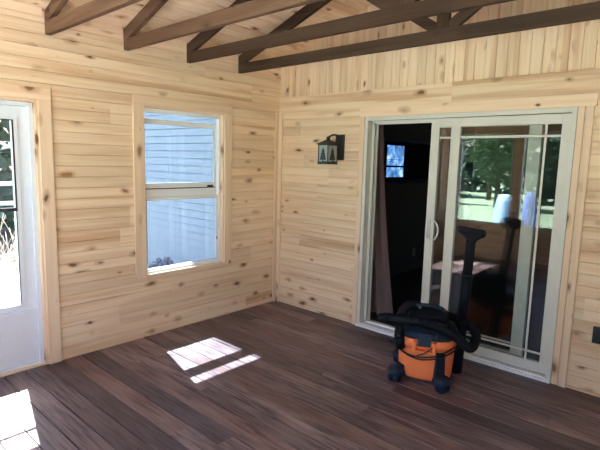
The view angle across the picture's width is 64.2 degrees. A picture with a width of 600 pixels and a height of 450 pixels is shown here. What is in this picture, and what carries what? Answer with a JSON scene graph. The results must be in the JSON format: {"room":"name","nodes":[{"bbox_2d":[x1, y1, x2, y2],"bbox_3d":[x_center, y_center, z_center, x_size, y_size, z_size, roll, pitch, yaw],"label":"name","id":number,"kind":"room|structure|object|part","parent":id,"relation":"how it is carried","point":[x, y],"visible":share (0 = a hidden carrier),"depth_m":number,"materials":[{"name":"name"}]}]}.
{"room":"sunroom","nodes":[
{"label":"sunroom","id":0,"kind":"room"},
{"bbox_2d":[0,8,280,359],"bbox_3d":[-1.703,-0.196,3.863,0.112,2.775,4.512,8,10,41],"label":"wall","id":1,"kind":"structure","parent":0,"point":[92,81],"depth_m":4.00,"materials":[{"name":"brown wood"}]},
{"bbox_2d":[0,100,44,373],"bbox_3d":[-2.415,0.138,3.142,0.075,1.965,1.277,8,10,41],"label":"door","id":2,"kind":"structure","parent":1,"relation":"in","point":[21,324],"depth_m":3.54,"materials":[{"name":"white paint"}]},
{"bbox_3d":[-2.387,-0.383,3.059,0.010,0.653,1.021,8,10,41],"label":"screen frame","id":3,"kind":"part","parent":2,"relation":"part of","materials":[{"name":"white metal"}]},
{"bbox_2d":[0,96,48,377],"bbox_3d":[-2.404,0.186,3.137,0.112,2.097,1.315,8,10,41],"label":"trim","id":4,"kind":"structure","parent":1,"relation":"attached to","point":[34,102],"depth_m":3.56,"materials":[{"name":"brown wood"}]},
{"bbox_2d":[0,83,50,100],"bbox_3d":[-2.327,-0.888,2.948,0.019,0.085,1.495,8,10,41],"label":"trim","id":5,"kind":"structure","parent":1,"relation":"attached to","point":[6,90],"depth_m":3.37,"materials":[{"name":"brown wood"}]},
{"bbox_2d":[37,100,61,363],"bbox_3d":[-2.354,0.143,3.087,0.019,1.997,1.495,8,10,41],"label":"trim","id":6,"kind":"structure","parent":1,"relation":"attached to","point":[43,107],"depth_m":3.59,"materials":[{"name":"brown wood"}]},
{"bbox_2d":[0,0,280,69],"bbox_3d":[-1.615,-1.538,3.643,0.018,0.059,4.200,8,10,41],"label":"trim","id":7,"kind":"structure","parent":1,"relation":"attached to","point":[6,4],"depth_m":3.68,"materials":[{"name":"brown wood"}]},
{"bbox_2d":[132,104,231,279],"bbox_3d":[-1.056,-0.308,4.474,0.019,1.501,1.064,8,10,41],"label":"trim","id":8,"kind":"structure","parent":1,"relation":"attached to","point":[137,109],"depth_m":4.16,"materials":[{"name":"brown wood"}]},
{"bbox_2d":[132,95,231,114],"bbox_3d":[-1.036,-1.089,4.368,0.019,0.075,1.064,8,10,41],"label":"trim","id":9,"kind":"structure","parent":1,"relation":"attached to","point":[136,99],"depth_m":4.30,"materials":[{"name":"brown wood"}]},
{"bbox_2d":[144,107,220,273],"bbox_3d":[-1.111,-0.322,4.529,0.078,1.466,0.853,8,10,41],"label":"window","id":10,"kind":"structure","parent":1,"relation":"in","point":[184,190],"depth_m":4.60,"materials":[{"name":"white plastic"}]},
{"bbox_3d":[-1.123,-0.607,4.508,0.022,0.723,0.825,8,10,41],"label":"sash","id":11,"kind":"part","parent":10,"relation":"part of","materials":[{"name":"white plastic"}]},
{"bbox_3d":[-1.118,0.059,4.577,0.030,0.670,0.825,8,10,41],"label":"sash","id":12,"kind":"part","parent":10,"relation":"part of","materials":[{"name":"glass"}]},
{"bbox_2d":[11,0,370,59],"bbox_3d":[-0.013,-1.722,2.152,4.337,0.790,4.270,8,10,41],"label":"ceiling","id":13,"kind":"structure","parent":0,"point":[173,11],"depth_m":4.21,"materials":[{"name":"brown wood"}]},
{"bbox_2d":[44,0,141,35],"bbox_3d":[-0.200,-1.606,1.960,4.322,0.949,0.038,8,10,41],"label":"roof truss","id":14,"kind":"object","parent":13,"relation":"attached to","point":[55,23],"visible":1,"depth_m":3.10,"materials":[{"name":"brown wood"}]},
{"bbox_2d":[123,0,321,50],"bbox_3d":[0.202,-1.655,2.404,4.322,0.949,0.038,8,10,41],"label":"roof truss","id":15,"kind":"object","parent":13,"relation":"attached to","point":[251,9],"visible":1,"depth_m":3.25,"materials":[{"name":"brown wood"}]},
{"bbox_2d":[187,0,514,62],"bbox_3d":[0.606,-1.705,2.851,4.322,0.949,0.038,8,10,41],"label":"roof truss","id":16,"kind":"object","parent":13,"relation":"attached to","point":[392,11],"visible":0.95,"depth_m":3.17,"materials":[{"name":"brown wood"}]},
{"bbox_3d":[0.606,-1.694,2.852,0.090,0.747,0.038,8,10,41],"label":"king post","id":17,"kind":"part","parent":16,"relation":"part of","materials":[{"name":"brown wood"}]},
{"bbox_2d":[238,0,599,73],"bbox_3d":[1.014,-1.755,3.301,4.322,0.949,0.038,8,10,41],"label":"roof truss","id":18,"kind":"object","parent":13,"relation":"attached to","point":[446,28],"visible":0.94,"depth_m":3.40,"materials":[{"name":"brown wood"}]},
{"bbox_3d":[1.014,-1.745,3.303,0.090,0.747,0.038,8,10,41],"label":"king post","id":19,"kind":"part","parent":18,"relation":"part of","materials":[{"name":"brown wood"}]},
{"bbox_2d":[0,301,599,449],"bbox_3d":[-0.143,1.357,2.510,4.590,0.140,4.380,8,10,41],"label":"floor","id":20,"kind":"structure","parent":0,"point":[274,375],"depth_m":3.25,"materials":[{"name":"brown wood"}]},
{"bbox_2d":[377,299,480,393],"bbox_3d":[0.976,0.864,3.628,0.672,0.596,0.715,8,10,41],"label":"shop vacuum","id":21,"kind":"object","parent":20,"relation":"on","point":[426,339],"visible":0.96,"depth_m":3.46,"materials":[{"name":"orange plastic"}]},
{"bbox_3d":[0.931,0.845,3.596,0.504,0.203,0.407,8,10,41],"label":"power cord","id":22,"kind":"part","parent":21,"relation":"part of","materials":[{"name":"black rubber"}]},
{"bbox_3d":[0.961,0.628,3.578,0.268,0.085,0.030,4,8,20],"label":"carry handle","id":23,"kind":"part","parent":21,"relation":"part of","materials":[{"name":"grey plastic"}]},
{"bbox_3d":[0.968,0.764,3.625,0.444,0.081,0.444,4,8,20],"label":"lid","id":24,"kind":"part","parent":21,"relation":"part of","materials":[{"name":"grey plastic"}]},
{"bbox_2d":[452,226,485,373],"bbox_3d":[1.264,0.586,3.615,0.207,1.168,0.165,8,10,41],"label":"wand","id":25,"kind":"object","parent":20,"relation":"on","point":[471,235],"visible":0.94,"depth_m":3.58,"materials":[{"name":"black plastic"}]},
{"bbox_2d":[144,0,599,397],"bbox_3d":[-0.326,-0.899,5.477,9.010,4.330,0.170,8,10,41],"label":"wall","id":26,"kind":"structure","parent":0,"point":[318,100],"depth_m":4.69,"materials":[{"name":"brown wood"}]},
{"bbox_2d":[272,112,282,301],"bbox_3d":[-0.254,-0.173,5.364,0.065,2.125,0.060,8,10,41],"label":"trim","id":27,"kind":"structure","parent":26,"relation":"attached to","point":[278,116],"depth_m":5.36,"materials":[{"name":"brown wood"}]},
{"bbox_2d":[317,134,344,164],"bbox_3d":[0.297,-0.741,4.673,0.157,0.295,0.249,8,10,41],"label":"wall lantern","id":28,"kind":"object","parent":26,"relation":"attached to","point":[329,151],"visible":1,"depth_m":4.63,"materials":[{"name":"black metal"}]},
{"bbox_3d":[0.224,-0.684,4.605,0.104,0.168,0.003,8,10,41],"label":"frosted pane","id":29,"kind":"part","parent":28,"relation":"part of","materials":[{"name":"white glass"}]},
{"bbox_3d":[0.310,-0.684,4.620,0.003,0.168,0.136,8,10,41],"label":"frosted pane","id":30,"kind":"part","parent":28,"relation":"part of","materials":[{"name":"white glass"}]},
{"bbox_3d":[0.324,-0.857,4.672,0.170,0.064,0.044,-4,10,-37],"label":"arm","id":31,"kind":"part","parent":28,"relation":"part of","materials":[{"name":"black metal"}]},
{"bbox_3d":[0.395,-0.768,4.735,0.100,0.248,0.021,8,10,41],"label":"plate","id":32,"kind":"part","parent":28,"relation":"part of","materials":[{"name":"black metal"}]},
{"bbox_2d":[351,117,364,324],"bbox_3d":[0.570,-0.012,4.664,0.055,2.035,0.019,8,10,41],"label":"trim","id":33,"kind":"structure","parent":26,"relation":"attached to","point":[362,119],"depth_m":4.65,"materials":[{"name":"brown wood"}]},
{"bbox_2d":[370,125,392,313],"bbox_3d":[1.363,-0.023,4.289,2.480,2.087,0.188,8,10,41],"label":"curtain","id":34,"kind":"object","parent":26,"relation":"hanging from","point":[381,295],"visible":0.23,"depth_m":4.86,"materials":[{"name":"fabric"}]},
{"bbox_2d":[355,107,577,383],"bbox_3d":[1.296,0.087,4.109,1.780,2.044,0.185,8,10,41],"label":"door","id":35,"kind":"structure","parent":26,"relation":"in","point":[512,360],"depth_m":3.83,"materials":[{"name":"beige plastic"}]},
{"bbox_3d":[1.162,0.045,4.232,0.131,0.193,0.054,8,10,41],"label":"handle","id":36,"kind":"part","parent":35,"relation":"part of","materials":[{"name":"white plastic"}]},
{"bbox_3d":[1.472,0.096,4.014,0.900,1.949,0.040,8,10,41],"label":"sliding panel","id":37,"kind":"part","parent":35,"relation":"part of","materials":[{"name":"clear glass"}]},
{"bbox_3d":[1.584,0.125,3.822,0.896,1.949,0.040,8,10,41],"label":"fixed panel","id":38,"kind":"part","parent":35,"relation":"part of","materials":[{"name":"clear glass"}]},
{"bbox_2d":[360,93,598,116],"bbox_3d":[1.301,-0.961,3.897,1.950,0.087,0.019,8,10,41],"label":"trim","id":39,"kind":"structure","parent":26,"relation":"attached to","point":[585,99],"depth_m":3.73,"materials":[{"name":"brown wood"}]},
{"bbox_2d":[551,106,594,387],"bbox_3d":[1.951,0.189,3.436,0.100,2.035,0.020,8,10,41],"label":"trim","id":40,"kind":"structure","parent":26,"relation":"attached to","point":[590,110],"depth_m":3.42,"materials":[{"name":"brown wood"}]},
{"bbox_2d":[592,326,599,343],"bbox_3d":[2.112,0.780,3.345,0.117,0.118,0.036,8,10,41],"label":"outlet cover","id":41,"kind":"object","parent":26,"relation":"attached to","point":[596,330],"visible":1,"depth_m":3.36,"materials":[{"name":"black plastic"}]},
{"bbox_2d":[384,123,475,275],"bbox_3d":[1.547,-0.509,7.020,0.100,2.440,4.549,8,10,41],"label":"wall","id":42,"kind":"structure","parent":0,"point":[406,203],"depth_m":7.30,"materials":[{"name":"paint"}]},
{"bbox_2d":[384,138,430,182],"bbox_3d":[1.490,-0.898,6.749,0.090,0.590,1.320,8,10,41],"label":"television","id":43,"kind":"object","parent":42,"relation":"attached to","point":[404,160],"visible":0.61,"depth_m":6.67,"materials":[{"name":"black plastic"}]},
{"bbox_2d":[386,145,403,176],"bbox_3d":[1.289,-0.859,6.462,0.001,0.420,0.430,8,10,41],"label":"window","id":44,"kind":"structure","parent":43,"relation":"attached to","point":[394,153],"depth_m":6.45,"materials":[{"name":"blue glass"}]},
{"bbox_2d":[370,254,547,360],"bbox_3d":[3.298,0.976,5.668,4.810,0.050,4.649,8,10,41],"label":"floor","id":45,"kind":"structure","parent":0,"point":[491,305],"depth_m":6.02,"materials":[{"name":"black"}]},
{"bbox_2d":[468,124,561,264],"bbox_3d":[4.851,-0.445,7.182,4.810,2.440,0.100,8,10,41],"label":"window","id":46,"kind":"structure","parent":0,"point":[499,164],"depth_m":8.26,"materials":[{"name":"glass"}]},
{"label":"outside","id":47,"kind":"structure","parent":0,"visible":0},
{"bbox_2d":[0,181,16,270],"bbox_3d":[-29.325,-1.069,18.081,59.870,0.200,100.000,8,10,41],"label":"ground","id":48,"kind":"structure","parent":47,"point":[7,234],"depth_m":10.85,"materials":[{"name":"white"}]},
{"bbox_2d":[0,120,11,188],"bbox_3d":[-8.857,-4.197,14.898,4.345,8.097,4.198,8,10,41],"label":"evergreen tree","id":49,"kind":"object","parent":48,"relation":"on","point":[4,136],"visible":0.03,"depth_m":13.99,"materials":[{"name":"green plant"}]},
{"bbox_2d":[0,182,13,205],"bbox_3d":[-6.611,-0.118,9.134,0.110,1.480,4.200,8,10,41],"label":"railing","id":50,"kind":"object","parent":48,"relation":"on","point":[4,203],"visible":0.02,"depth_m":9.74,"materials":[{"name":"white paint"}]},
{"bbox_2d":[0,126,14,229],"bbox_3d":[-7.965,-2.894,10.755,3.128,6.534,3.327,8,10,41],"label":"evergreen tree","id":51,"kind":"object","parent":48,"relation":"on","point":[5,176],"visible":0.55,"depth_m":11.36,"materials":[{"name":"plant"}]},
{"bbox_2d":[0,213,17,281],"bbox_3d":[-5.063,0.348,7.985,2.320,0.953,2.542,8,10,41],"label":"dry bush","id":52,"kind":"object","parent":48,"relation":"on","point":[14,247],"visible":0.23,"depth_m":8.14,"materials":[{"name":"beige plant"}]},
{"bbox_2d":[0,264,18,306],"bbox_3d":[-6.452,0.840,7.540,6.200,0.015,3.100,8,10,41],"label":"gravel","id":53,"kind":"object","parent":48,"relation":"on","point":[9,295],"depth_m":7.11,"materials":[{"name":"white gravel"}]},
{"bbox_2d":[148,256,173,268],"bbox_3d":[-1.748,0.780,6.157,0.520,0.752,0.483,8,10,41],"label":"shrub","id":54,"kind":"object","parent":48,"relation":"on","point":[159,261],"visible":0.09,"depth_m":6.11,"materials":[{"name":"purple plant"}]}
]}

